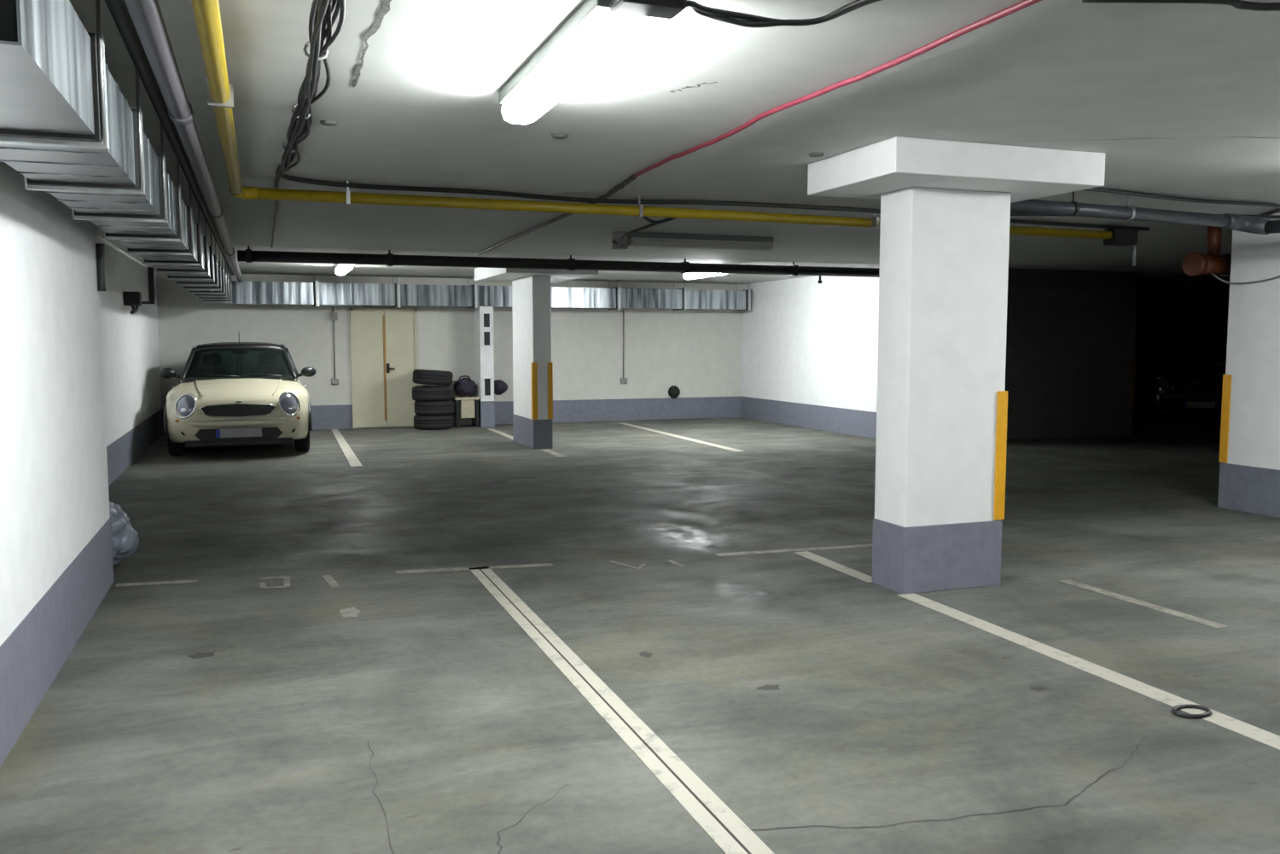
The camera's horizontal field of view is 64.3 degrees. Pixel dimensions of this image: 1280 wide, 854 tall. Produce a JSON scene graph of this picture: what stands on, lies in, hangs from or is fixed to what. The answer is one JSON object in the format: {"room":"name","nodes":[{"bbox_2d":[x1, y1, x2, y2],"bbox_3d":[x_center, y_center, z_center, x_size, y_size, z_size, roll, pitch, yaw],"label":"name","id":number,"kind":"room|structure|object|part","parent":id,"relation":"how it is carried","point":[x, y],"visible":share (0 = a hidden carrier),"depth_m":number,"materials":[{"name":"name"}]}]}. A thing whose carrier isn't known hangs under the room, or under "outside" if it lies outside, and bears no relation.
{"room":"parking garage","nodes":[
{"label":"parking garage","id":0,"kind":"room"},
{"bbox_2d":[0,161,110,645],"bbox_3d":[-1.465,0.181,0.402,0.720,2.470,11.740,-2,5,-20],"label":"wall","id":1,"kind":"structure","parent":0,"point":[55,498],"depth_m":4.38,"materials":[{"name":"white paint"}]},
{"bbox_2d":[0,517,113,767],"bbox_3d":[-1.126,1.206,0.620,0.006,0.390,11.746,-2,5,-20],"label":"baseboard","id":2,"kind":"structure","parent":1,"relation":"attached to","point":[33,654],"depth_m":4.27,"materials":[{"name":"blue paint"}]},
{"bbox_2d":[95,243,105,290],"bbox_3d":[-3.116,-0.922,5.891,0.043,0.270,0.042,0,5,2],"label":"cable","id":3,"kind":"object","parent":1,"relation":"attached to","point":[100,247],"visible":1,"depth_m":5.88,"materials":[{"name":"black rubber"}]},
{"bbox_2d":[97,234,161,446],"bbox_3d":[-5.623,-0.707,10.741,0.130,2.470,10.610,-2,5,-20],"label":"wall","id":4,"kind":"structure","parent":0,"point":[130,342],"depth_m":11.87,"materials":[{"name":"white paint"}]},
{"bbox_2d":[106,408,162,486],"bbox_3d":[-5.533,0.333,10.784,0.006,0.390,10.460,-2,5,-20],"label":"baseboard","id":5,"kind":"structure","parent":4,"relation":"attached to","point":[124,451],"depth_m":11.99,"materials":[{"name":"paint"}]},
{"bbox_2d":[122,267,155,314],"bbox_3d":[-5.918,-1.618,12.041,0.270,0.577,0.670,-2,5,-20],"label":"junction box","id":6,"kind":"object","parent":4,"relation":"attached to","point":[130,299],"visible":1,"depth_m":11.86,"materials":[{"name":"black plastic"}]},
{"bbox_2d":[156,272,742,428],"bbox_3d":[-2.750,-1.278,17.384,10.150,2.470,0.200,-2,5,-20],"label":"wall","id":7,"kind":"structure","parent":0,"point":[699,352],"depth_m":17.42,"materials":[{"name":"white paint"}]},
{"bbox_2d":[162,404,352,434],"bbox_3d":[-6.024,-0.128,16.156,2.830,0.390,0.006,-2,5,-20],"label":"baseboard","id":8,"kind":"structure","parent":7,"relation":"attached to","point":[322,416],"depth_m":16.53,"materials":[{"name":"paint"}]},
{"bbox_2d":[330,306,338,383],"bbox_3d":[-4.934,-1.317,16.436,0.120,1.250,0.050,-2,5,-20],"label":"wall socket","id":9,"kind":"object","parent":7,"relation":"attached to","point":[333,315],"visible":1,"depth_m":16.43,"materials":[{"name":"grey plastic"}]},
{"bbox_2d":[349,308,418,428],"bbox_3d":[-4.184,-0.965,16.719,1.060,1.960,0.098,-2,5,-20],"label":"door","id":10,"kind":"structure","parent":7,"relation":"in","point":[384,347],"depth_m":16.72,"materials":[{"name":"beige paint"}]},
{"bbox_3d":[-4.096,-0.966,16.735,0.126,0.160,0.068,-2,5,-20],"label":"handle","id":11,"kind":"part","parent":10,"relation":"part of","materials":[{"name":"black metal"}]},
{"bbox_2d":[494,379,507,395],"bbox_3d":[-2.382,-0.672,17.217,0.327,0.252,0.365,2,5,17],"label":"bundle","id":12,"kind":"object","parent":7,"relation":"hanging from","point":[500,386],"visible":0.77,"depth_m":17.07,"materials":[{"name":"black fabric"}]},
{"bbox_2d":[494,396,741,424],"bbox_3d":[-0.346,-0.308,18.251,4.800,0.390,0.006,-2,5,-20],"label":"baseboard","id":13,"kind":"structure","parent":7,"relation":"attached to","point":[705,407],"depth_m":18.35,"materials":[{"name":"paint"}]},
{"bbox_2d":[620,309,627,383],"bbox_3d":[-0.292,-1.434,18.151,0.120,1.310,0.050,-2,5,-20],"label":"wall socket","id":14,"kind":"object","parent":7,"relation":"attached to","point":[623,380],"visible":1,"depth_m":18.15,"materials":[{"name":"grey plastic"}]},
{"bbox_2d":[668,385,680,398],"bbox_3d":[0.602,-0.639,18.525,0.217,0.218,0.100,-2,5,-20],"label":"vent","id":15,"kind":"object","parent":7,"relation":"attached to","point":[673,392],"visible":1,"depth_m":18.48,"materials":[{"name":"black plastic"}]},
{"bbox_2d":[473,306,494,401],"bbox_3d":[-2.614,-1.016,17.083,0.220,2.000,0.500,-2,5,-20],"label":"wall pier","id":16,"kind":"object","parent":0,"point":[484,362],"visible":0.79,"depth_m":16.86,"materials":[{"name":"white paint"}]},
{"bbox_2d":[474,400,494,427],"bbox_3d":[-2.613,-0.234,17.147,0.232,0.430,0.506,-2,5,-20],"label":"baseboard","id":17,"kind":"object","parent":16,"relation":"attached to","point":[486,409],"visible":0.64,"depth_m":16.92,"materials":[{"name":"paint"}]},
{"bbox_2d":[482,312,491,328],"bbox_3d":[-2.523,-1.757,16.773,0.150,0.270,0.022,-2,5,-20],"label":"wall panel","id":18,"kind":"object","parent":16,"relation":"attached to","point":[486,317],"visible":1,"depth_m":16.77,"materials":[{"name":"white paint"}]},
{"bbox_3d":[-2.526,-1.758,16.780,0.100,0.220,0.008,-2,5,-20],"label":"panel","id":19,"kind":"part","parent":18,"relation":"part of","materials":[{"name":"black"}]},
{"bbox_2d":[482,330,491,346],"bbox_3d":[-2.523,-1.458,16.799,0.150,0.270,0.022,-2,5,-20],"label":"wall panel","id":20,"kind":"object","parent":16,"relation":"attached to","point":[486,334],"visible":1,"depth_m":16.80,"materials":[{"name":"white paint"}]},
{"bbox_3d":[-2.526,-1.459,16.806,0.100,0.220,0.008,-2,5,-20],"label":"panel","id":21,"kind":"part","parent":20,"relation":"part of","materials":[{"name":"black"}]},
{"bbox_2d":[482,377,492,397],"bbox_3d":[-2.523,-0.661,16.867,0.150,0.330,0.022,-2,5,-20],"label":"wall panel","id":22,"kind":"object","parent":16,"relation":"attached to","point":[487,381],"visible":1,"depth_m":16.87,"materials":[{"name":"white paint"}]},
{"bbox_3d":[-2.526,-0.662,16.874,0.100,0.280,0.008,-2,5,-20],"label":"panel","id":23,"kind":"part","parent":22,"relation":"part of","materials":[{"name":"black"}]},
{"bbox_2d":[0,410,1279,853],"bbox_3d":[5.675,0.587,11.258,21.600,0.203,27.000,-2,5,-20],"label":"floor","id":24,"kind":"structure","parent":0,"point":[668,636],"depth_m":4.70,"materials":[{"name":"concrete"}]},
{"bbox_2d":[109,501,139,566],"bbox_3d":[-3.388,0.677,6.349,0.463,0.464,0.432,-2,5,-20],"label":"plastic sack","id":25,"kind":"object","parent":24,"relation":"on","point":[125,538],"visible":0.31,"depth_m":6.33,"materials":[{"name":"grey plastic"}]},
{"bbox_2d":[158,331,316,455],"bbox_3d":[-5.500,-0.535,14.035,1.960,1.563,3.728,-2,5,-20],"label":"car","id":26,"kind":"object","parent":24,"relation":"on","point":[239,393],"visible":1,"depth_m":12.64,"materials":[{"name":"beige paint"}]},
{"bbox_3d":[-5.891,-0.111,12.710,0.044,0.369,0.734,-2,5,-20],"label":"arch trim","id":27,"kind":"part","parent":26,"relation":"part of","materials":[{"name":"black plastic"}]},
{"bbox_2d":[158,367,180,378],"bbox_3d":[-6.152,-0.699,13.344,0.269,0.151,0.130,-2,5,-20],"label":"mirror","id":28,"kind":"object","parent":26,"relation":"attached to","point":[166,373],"depth_m":13.29,"materials":[{"name":"black paint"}]},
{"bbox_2d":[199,403,276,417],"bbox_3d":[-4.898,-0.208,12.432,0.874,0.171,0.134,-2,5,-20],"label":"grille","id":29,"kind":"object","parent":26,"relation":"attached to","point":[206,410],"depth_m":12.38,"materials":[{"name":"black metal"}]},
{"bbox_2d":[194,426,282,441],"bbox_3d":[-4.902,0.083,12.467,1.000,0.150,0.112,-2,5,-20],"label":"grille","id":30,"kind":"object","parent":26,"relation":"attached to","point":[201,433],"depth_m":12.42,"materials":[{"name":"black plastic"}]},
{"bbox_3d":[-4.856,0.071,12.341,0.520,0.105,0.012,-2,5,-20],"label":"number plate","id":31,"kind":"part","parent":26,"relation":"part of","materials":[{"name":"grey metal"}]},
{"bbox_2d":[296,366,316,378],"bbox_3d":[-4.566,-0.750,13.929,0.269,0.151,0.130,-2,5,-20],"label":"mirror","id":32,"kind":"object","parent":26,"relation":"attached to","point":[307,371],"depth_m":13.90,"materials":[{"name":"black paint"}]},
{"bbox_3d":[-4.319,-0.161,13.290,0.044,0.369,0.734,-2,5,-20],"label":"arch trim","id":33,"kind":"part","parent":26,"relation":"part of","materials":[{"name":"black plastic"}]},
{"bbox_2d":[413,414,453,430],"bbox_3d":[-3.369,-0.089,16.636,0.640,0.230,0.640,-2,5,-20],"label":"tyre","id":34,"kind":"object","parent":24,"relation":"on","point":[421,422],"visible":0.87,"depth_m":16.37,"materials":[{"name":"black rubber"}]},
{"bbox_2d":[413,400,453,415],"bbox_3d":[-3.355,-0.320,16.621,0.640,0.230,0.640,-2,5,-20],"label":"tyre","id":35,"kind":"object","parent":34,"relation":"on","point":[421,408],"visible":0.92,"depth_m":16.35,"materials":[{"name":"black rubber"}]},
{"bbox_2d":[411,385,451,401],"bbox_3d":[-3.391,-0.550,16.599,0.640,0.230,0.640,-2,5,-20],"label":"tyre","id":36,"kind":"object","parent":35,"relation":"on","point":[419,392],"visible":1,"depth_m":16.34,"materials":[{"name":"black rubber"}]},
{"bbox_2d":[412,369,453,385],"bbox_3d":[-3.376,-0.808,16.593,0.642,0.267,0.639,0,5,-5],"label":"tyre","id":37,"kind":"object","parent":36,"relation":"on","point":[420,376],"visible":1,"depth_m":16.32,"materials":[{"name":"black rubber"}]},
{"bbox_2d":[451,395,479,428],"bbox_3d":[-2.905,-0.252,16.954,0.400,0.500,0.400,-2,5,-20],"label":"table","id":38,"kind":"object","parent":24,"relation":"on","point":[467,402],"visible":0.84,"depth_m":16.79,"materials":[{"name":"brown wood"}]},
{"bbox_3d":[-3.119,-0.241,17.058,0.040,0.460,0.040,-2,5,-20],"label":"leg","id":39,"kind":"part","parent":38,"relation":"part of","materials":[{"name":"black"}]},
{"bbox_3d":[-3.001,-0.214,16.740,0.040,0.460,0.040,-2,5,-20],"label":"leg","id":40,"kind":"part","parent":38,"relation":"part of","materials":[{"name":"black"}]},
{"bbox_2d":[453,375,476,396],"bbox_3d":[-2.898,-0.680,16.905,0.383,0.359,0.332,-2,5,-20],"label":"bag","id":41,"kind":"object","parent":38,"relation":"on","point":[463,386],"visible":1,"depth_m":16.79,"materials":[{"name":"purple plastic"}]},
{"bbox_3d":[-2.837,-0.299,16.794,0.220,0.300,0.020,-2,5,-20],"label":"panel","id":42,"kind":"part","parent":38,"relation":"part of","materials":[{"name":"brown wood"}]},
{"bbox_3d":[-2.691,-0.224,16.855,0.040,0.460,0.040,-2,5,-20],"label":"leg","id":43,"kind":"part","parent":38,"relation":"part of","materials":[{"name":"black"}]},
{"bbox_2d":[474,267,599,448],"bbox_3d":[-1.469,-0.996,14.112,1.230,2.469,2.050,-2,5,-20],"label":"pillar","id":44,"kind":"structure","parent":24,"relation":"on","point":[532,365],"depth_m":13.54,"materials":[{"name":"white paint"}]},
{"bbox_2d":[807,136,1105,594],"bbox_3d":[1.765,-0.288,5.870,1.350,2.469,0.890,-2,5,-20],"label":"pillar","id":45,"kind":"structure","parent":24,"relation":"on","point":[942,404],"depth_m":5.80,"materials":[{"name":"white paint"}]},
{"bbox_2d":[1132,333,1226,419],"bbox_3d":[9.925,-0.995,19.391,1.960,1.563,3.728,1,5,8],"label":"car","id":46,"kind":"object","parent":24,"relation":"on","point":[1174,378],"visible":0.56,"depth_m":18.04,"materials":[{"name":"black metal"}]},
{"bbox_3d":[8.931,-0.601,18.418,0.044,0.369,0.734,1,5,8],"label":"arch trim","id":47,"kind":"part","parent":46,"relation":"part of","materials":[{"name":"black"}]},
{"bbox_2d":[1166,401,1221,410],"bbox_3d":[9.676,-0.369,17.734,1.000,0.150,0.112,1,5,8],"label":"car bumper","id":48,"kind":"object","parent":46,"relation":"attached to","point":[1170,405],"depth_m":17.71,"materials":[{"name":"black"}]},
{"bbox_2d":[1170,384,1222,394],"bbox_3d":[9.672,-0.661,17.698,0.823,0.171,0.530,-2,5,-20],"label":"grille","id":49,"kind":"object","parent":46,"relation":"attached to","point":[1175,388],"depth_m":17.65,"materials":[{"name":"black metal"}]},
{"bbox_3d":[9.656,-0.381,17.601,0.520,0.105,0.012,1,5,8],"label":"number plate","id":50,"kind":"part","parent":46,"relation":"part of","materials":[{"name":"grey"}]},
{"bbox_2d":[1214,359,1226,366],"bbox_3d":[10.703,-1.172,18.849,0.269,0.151,0.130,1,5,8],"label":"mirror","id":51,"kind":"object","parent":46,"relation":"on","point":[1220,363],"depth_m":18.80,"materials":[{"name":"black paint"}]},
{"bbox_2d":[1171,704,1211,718],"bbox_3d":[2.147,1.107,3.965,0.162,0.018,0.118,-2,5,-20],"label":"ring","id":52,"kind":"object","parent":24,"relation":"on","point":[1174,710],"visible":1,"depth_m":3.94,"materials":[{"name":"black"}]},
{"bbox_2d":[69,0,1279,296],"bbox_3d":[5.675,-2.066,11.030,21.600,0.212,27.000,-2,5,-20],"label":"ceiling","id":53,"kind":"structure","parent":0,"point":[1178,100],"depth_m":4.66,"materials":[{"name":"paint"}]},
{"bbox_2d":[0,0,232,303],"bbox_3d":[-3.855,-1.524,8.611,0.390,0.472,14.352,-2,5,-20],"label":"air duct","id":54,"kind":"object","parent":53,"relation":"hanging from","point":[66,125],"visible":0.91,"depth_m":3.23,"materials":[{"name":"silver metal"}]},
{"bbox_3d":[-2.216,-1.101,3.663,0.010,0.467,0.012,-2,5,-20],"label":"hanger rod","id":55,"kind":"part","parent":54,"relation":"part of","materials":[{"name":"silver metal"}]},
{"bbox_3d":[-1.520,-1.033,2.868,0.010,0.467,0.012,-2,5,-20],"label":"hanger rod","id":56,"kind":"part","parent":54,"relation":"part of","materials":[{"name":"silver metal"}]},
{"bbox_3d":[-1.863,-1.112,3.793,0.010,0.467,0.012,-2,5,-20],"label":"hanger rod","id":57,"kind":"part","parent":54,"relation":"part of","materials":[{"name":"silver metal"}]},
{"bbox_3d":[-2.207,-1.192,4.718,0.010,0.467,0.012,-2,5,-20],"label":"hanger rod","id":58,"kind":"part","parent":54,"relation":"part of","materials":[{"name":"silver metal"}]},
{"bbox_3d":[-2.551,-1.271,5.643,0.010,0.467,0.012,-2,5,-20],"label":"hanger rod","id":59,"kind":"part","parent":54,"relation":"part of","materials":[{"name":"silver metal"}]},
{"bbox_3d":[-2.895,-1.351,6.568,0.010,0.467,0.012,-2,5,-20],"label":"hanger rod","id":60,"kind":"part","parent":54,"relation":"part of","materials":[{"name":"silver metal"}]},
{"bbox_3d":[-3.239,-1.430,7.492,0.010,0.467,0.012,-2,5,-20],"label":"hanger rod","id":61,"kind":"part","parent":54,"relation":"part of","materials":[{"name":"silver metal"}]},
{"bbox_3d":[-3.583,-1.510,8.418,0.010,0.467,0.012,-2,5,-20],"label":"hanger rod","id":62,"kind":"part","parent":54,"relation":"part of","materials":[{"name":"silver metal"}]},
{"bbox_3d":[-3.926,-1.589,9.342,0.010,0.467,0.012,-2,5,-20],"label":"hanger rod","id":63,"kind":"part","parent":54,"relation":"part of","materials":[{"name":"silver metal"}]},
{"bbox_3d":[-4.270,-1.669,10.267,0.010,0.467,0.012,-2,5,-20],"label":"hanger rod","id":64,"kind":"part","parent":54,"relation":"part of","materials":[{"name":"silver metal"}]},
{"bbox_3d":[-4.614,-1.748,11.192,0.010,0.467,0.012,-2,5,-20],"label":"hanger rod","id":65,"kind":"part","parent":54,"relation":"part of","materials":[{"name":"silver metal"}]},
{"bbox_3d":[-4.958,-1.827,12.117,0.010,0.467,0.012,-2,5,-20],"label":"hanger rod","id":66,"kind":"part","parent":54,"relation":"part of","materials":[{"name":"silver metal"}]},
{"bbox_3d":[-5.302,-1.907,13.042,0.010,0.467,0.012,-2,5,-20],"label":"hanger rod","id":67,"kind":"part","parent":54,"relation":"part of","materials":[{"name":"silver metal"}]},
{"bbox_3d":[-5.646,-1.986,13.967,0.010,0.467,0.012,-2,5,-20],"label":"hanger rod","id":68,"kind":"part","parent":54,"relation":"part of","materials":[{"name":"silver metal"}]},
{"bbox_3d":[-5.989,-2.066,14.892,0.010,0.467,0.012,-2,5,-20],"label":"hanger rod","id":69,"kind":"part","parent":54,"relation":"part of","materials":[{"name":"silver metal"}]},
{"bbox_2d":[104,0,234,275],"bbox_3d":[-2.593,-1.458,5.868,0.061,0.053,19.000,-2,5,-20],"label":"pipe","id":70,"kind":"object","parent":53,"relation":"attached to","point":[118,8],"visible":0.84,"depth_m":3.90,"materials":[{"name":"black metal"}]},
{"bbox_2d":[123,0,243,282],"bbox_3d":[-2.615,-1.465,6.180,0.094,0.173,19.600,-2,5,-20],"label":"drain pipe","id":71,"kind":"object","parent":53,"relation":"hanging from","point":[146,15],"visible":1,"depth_m":3.62,"materials":[{"name":"grey plastic"}]},
{"bbox_2d":[270,163,280,248],"bbox_3d":[-3.052,-1.740,8.510,0.049,0.032,5.500,-2,5,-20],"label":"cable","id":72,"kind":"object","parent":53,"relation":"attached to","point":[277,177],"visible":0.81,"depth_m":7.86,"materials":[{"name":"black rubber"}]},
{"bbox_2d":[278,0,345,174],"bbox_3d":[-0.427,-1.117,1.629,0.145,0.092,9.522,-2,5,-20],"label":"cable bundle","id":73,"kind":"object","parent":53,"relation":"hanging from","point":[321,12],"visible":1,"depth_m":3.64,"materials":[{"name":"black rubber"}]},
{"bbox_2d":[334,263,354,275],"bbox_3d":[-3.938,-2.124,13.552,0.164,0.128,1.320,-2,5,-20],"label":"lamp","id":74,"kind":"object","parent":53,"relation":"attached to","point":[341,270],"visible":0.62,"depth_m":13.30,"materials":[{"name":"grey plastic"}]},
{"bbox_2d":[231,273,750,311],"bbox_3d":[-2.168,-2.239,17.117,8.711,0.502,0.500,-2,5,-20],"label":"air duct","id":75,"kind":"object","parent":53,"relation":"hanging from","point":[315,293],"visible":0.86,"depth_m":16.64,"materials":[{"name":"metal"}]},
{"bbox_3d":[-5.034,-2.129,15.801,0.010,0.497,0.012,-2,5,-20],"label":"hanger rod","id":76,"kind":"part","parent":75,"relation":"part of","materials":[{"name":"silver metal"}]},
{"bbox_2d":[477,174,636,255],"bbox_3d":[-0.912,-1.782,9.084,0.125,0.040,6.008,-2,5,-18],"label":"cable","id":77,"kind":"object","parent":53,"relation":"attached to","point":[624,183],"visible":0.88,"depth_m":8.48,"materials":[{"name":"black rubber"}]},
{"bbox_2d":[237,245,879,283],"bbox_3d":[-0.353,-1.962,12.544,8.565,0.272,0.140,-2,5,-20],"label":"pipe","id":78,"kind":"object","parent":53,"relation":"hanging from","point":[247,255],"visible":0.95,"depth_m":12.19,"materials":[{"name":"black metal"}]},
{"bbox_2d":[498,0,645,124],"bbox_3d":[-0.278,-1.270,3.619,0.164,0.128,1.320,-2,5,-20],"label":"lamp","id":79,"kind":"object","parent":53,"relation":"attached to","point":[594,35],"visible":0.89,"depth_m":3.37,"materials":[{"name":"grey plastic"}]},
{"bbox_2d":[611,231,628,250],"bbox_3d":[-0.192,-1.779,9.730,0.120,0.160,0.120,-2,5,-20],"label":"junction box","id":80,"kind":"object","parent":53,"relation":"attached to","point":[616,235],"visible":0.92,"depth_m":9.68,"materials":[{"name":"grey plastic"}]},
{"bbox_2d":[611,216,676,245],"bbox_3d":[0.073,-1.661,8.528,0.409,0.118,2.414,-1,5,-6],"label":"cable","id":81,"kind":"object","parent":53,"relation":"hanging from","point":[654,223],"visible":0.62,"depth_m":8.40,"materials":[{"name":"black rubber"}]},
{"bbox_2d":[609,0,686,19],"bbox_3d":[0.023,-1.242,2.952,0.200,0.070,0.120,-2,5,-20],"label":"junction box","id":82,"kind":"object","parent":53,"relation":"attached to","point":[657,8],"visible":1,"depth_m":2.93,"materials":[{"name":"black plastic"}]},
{"bbox_2d":[191,0,1112,239],"bbox_3d":[2.496,-1.203,3.011,7.166,0.152,10.086,-2,5,-20],"label":"gas pipe","id":83,"kind":"object","parent":53,"relation":"attached to","point":[219,94],"visible":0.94,"depth_m":6.66,"materials":[{"name":"yellow metal"}]},
{"bbox_2d":[1103,227,1138,266],"bbox_3d":[4.261,-1.586,8.999,0.314,0.320,0.140,-2,5,-20],"label":"valve","id":84,"kind":"object","parent":83,"relation":"attached to","point":[1121,236],"visible":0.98,"depth_m":8.93,"materials":[{"name":"black metal"}]},
{"bbox_2d":[628,232,773,250],"bbox_3d":[0.596,-1.820,10.019,1.520,0.128,0.164,-2,5,-20],"label":"lamp","id":85,"kind":"object","parent":53,"relation":"attached to","point":[637,239],"visible":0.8,"depth_m":9.95,"materials":[{"name":"grey plastic"}]},
{"bbox_2d":[683,273,726,279],"bbox_3d":[0.936,-2.210,14.554,0.164,0.128,1.320,-2,5,-20],"label":"lamp","id":86,"kind":"object","parent":53,"relation":"attached to","point":[688,276],"visible":0.3,"depth_m":14.65,"materials":[{"name":"grey plastic"}]},
{"bbox_2d":[278,170,1150,231],"bbox_3d":[1.174,-1.665,7.789,7.513,0.057,0.449,-2,5,-25],"label":"pipe","id":87,"kind":"object","parent":53,"relation":"attached to","point":[289,177],"visible":0.79,"depth_m":7.26,"materials":[{"name":"black metal"}]},
{"bbox_2d":[686,0,881,27],"bbox_3d":[1.005,-1.173,2.154,0.491,0.058,2.479,-3,6,-35],"label":"cable","id":88,"kind":"object","parent":53,"relation":"hanging from","point":[747,20],"visible":0.91,"depth_m":3.11,"materials":[{"name":"black rubber"}]},
{"bbox_2d":[633,0,1041,177],"bbox_3d":[1.331,-1.214,2.504,0.070,0.028,7.953,-2,5,-20],"label":"conduit","id":89,"kind":"object","parent":53,"relation":"attached to","point":[1022,4],"visible":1,"depth_m":3.82,"materials":[{"name":"red plastic"}]},
{"bbox_2d":[1010,191,1279,234],"bbox_3d":[3.923,-1.409,6.004,2.700,0.254,2.722,-2,5,-20],"label":"drain pipe","id":90,"kind":"object","parent":53,"relation":"attached to","point":[1234,222],"visible":0.91,"depth_m":7.11,"materials":[{"name":"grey plastic"}]},
{"bbox_2d":[1082,0,1279,11],"bbox_3d":[1.902,-1.265,3.025,1.191,0.028,0.116,0,5,2],"label":"cable","id":91,"kind":"object","parent":53,"relation":"attached to","point":[1240,4],"visible":1,"depth_m":3.01,"materials":[{"name":"black rubber"}]},
{"bbox_2d":[1082,187,1279,215],"bbox_3d":[3.854,-1.632,7.367,3.803,0.039,0.728,-4,6,-38],"label":"cable","id":92,"kind":"object","parent":53,"relation":"attached to","point":[1097,189],"visible":0.57,"depth_m":7.24,"materials":[{"name":"black rubber"}]},
{"bbox_2d":[1182,226,1231,276],"bbox_3d":[5.257,-1.557,8.970,1.040,0.467,0.200,-2,5,-20],"label":"pipe","id":93,"kind":"object","parent":53,"relation":"attached to","point":[1194,264],"visible":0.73,"depth_m":8.82,"materials":[{"name":"plastic"}]},
{"bbox_2d":[741,275,878,412],"bbox_3d":[2.877,-1.210,16.592,0.150,2.470,5.200,-2,5,-20],"label":"wall","id":94,"kind":"structure","parent":0,"point":[806,340],"depth_m":16.51,"materials":[{"name":"white paint"}]},
{"bbox_2d":[741,396,876,438],"bbox_3d":[2.805,-0.171,16.651,0.006,0.390,5.206,-2,5,-20],"label":"baseboard","id":95,"kind":"structure","parent":94,"relation":"attached to","point":[861,423],"depth_m":16.63,"materials":[{"name":"paint"}]},
{"bbox_2d":[1004,267,1138,439],"bbox_3d":[5.667,-1.070,14.966,3.950,2.470,0.200,-2,5,-20],"label":"wall","id":96,"kind":"structure","parent":0,"point":[1071,334],"depth_m":15.12,"materials":[{"name":"concrete"}]},
{"bbox_2d":[1129,359,1135,408],"bbox_3d":[7.523,-0.661,15.609,0.072,0.755,0.072,-2,5,-20],"label":"guard","id":97,"kind":"object","parent":96,"relation":"attached to","point":[1133,361],"visible":1,"depth_m":15.57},
{"bbox_2d":[1134,292,1229,372],"bbox_3d":[15.709,-1.060,14.846,0.200,2.470,27.000,-2,5,-20],"label":"wall","id":98,"kind":"structure","parent":0,"point":[1201,320],"depth_m":23.17,"materials":[{"name":"paint"}]},
{"bbox_2d":[1223,213,1279,470],"bbox_3d":[7.272,-0.083,3.477,0.550,2.470,11.460,-2,5,-20],"label":"wall","id":99,"kind":"structure","parent":0,"point":[1253,352],"depth_m":8.48,"materials":[{"name":"white paint"}]},
{"bbox_2d":[1010,212,1279,219],"bbox_3d":[3.674,-1.624,7.800,3.506,0.028,0.103,-1,5,-6],"label":"cable","id":100,"kind":"object","parent":99,"relation":"attached to","point":[1269,217],"visible":0.17,"depth_m":7.77,"materials":[{"name":"black rubber"}]},
{"bbox_2d":[1218,374,1231,462],"bbox_3d":[5.055,-0.073,8.761,0.072,0.755,0.072,-2,5,-20],"label":"guard","id":101,"kind":"object","parent":99,"relation":"attached to","point":[1226,378],"visible":1,"depth_m":8.74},
{"bbox_2d":[1210,273,1279,284],"bbox_3d":[5.137,-1.372,8.277,0.021,0.393,1.129,-2,5,-20],"label":"cable","id":102,"kind":"object","parent":99,"relation":"attached to","point":[1213,274],"visible":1,"depth_m":8.51,"materials":[{"name":"black rubber"}]},
{"bbox_2d":[1217,462,1279,517],"bbox_3d":[7.010,0.961,3.473,0.006,0.390,11.466,-2,5,-20],"label":"baseboard","id":103,"kind":"structure","parent":99,"relation":"attached to","point":[1254,490],"depth_m":8.55,"materials":[{"name":"paint"}]}
]}

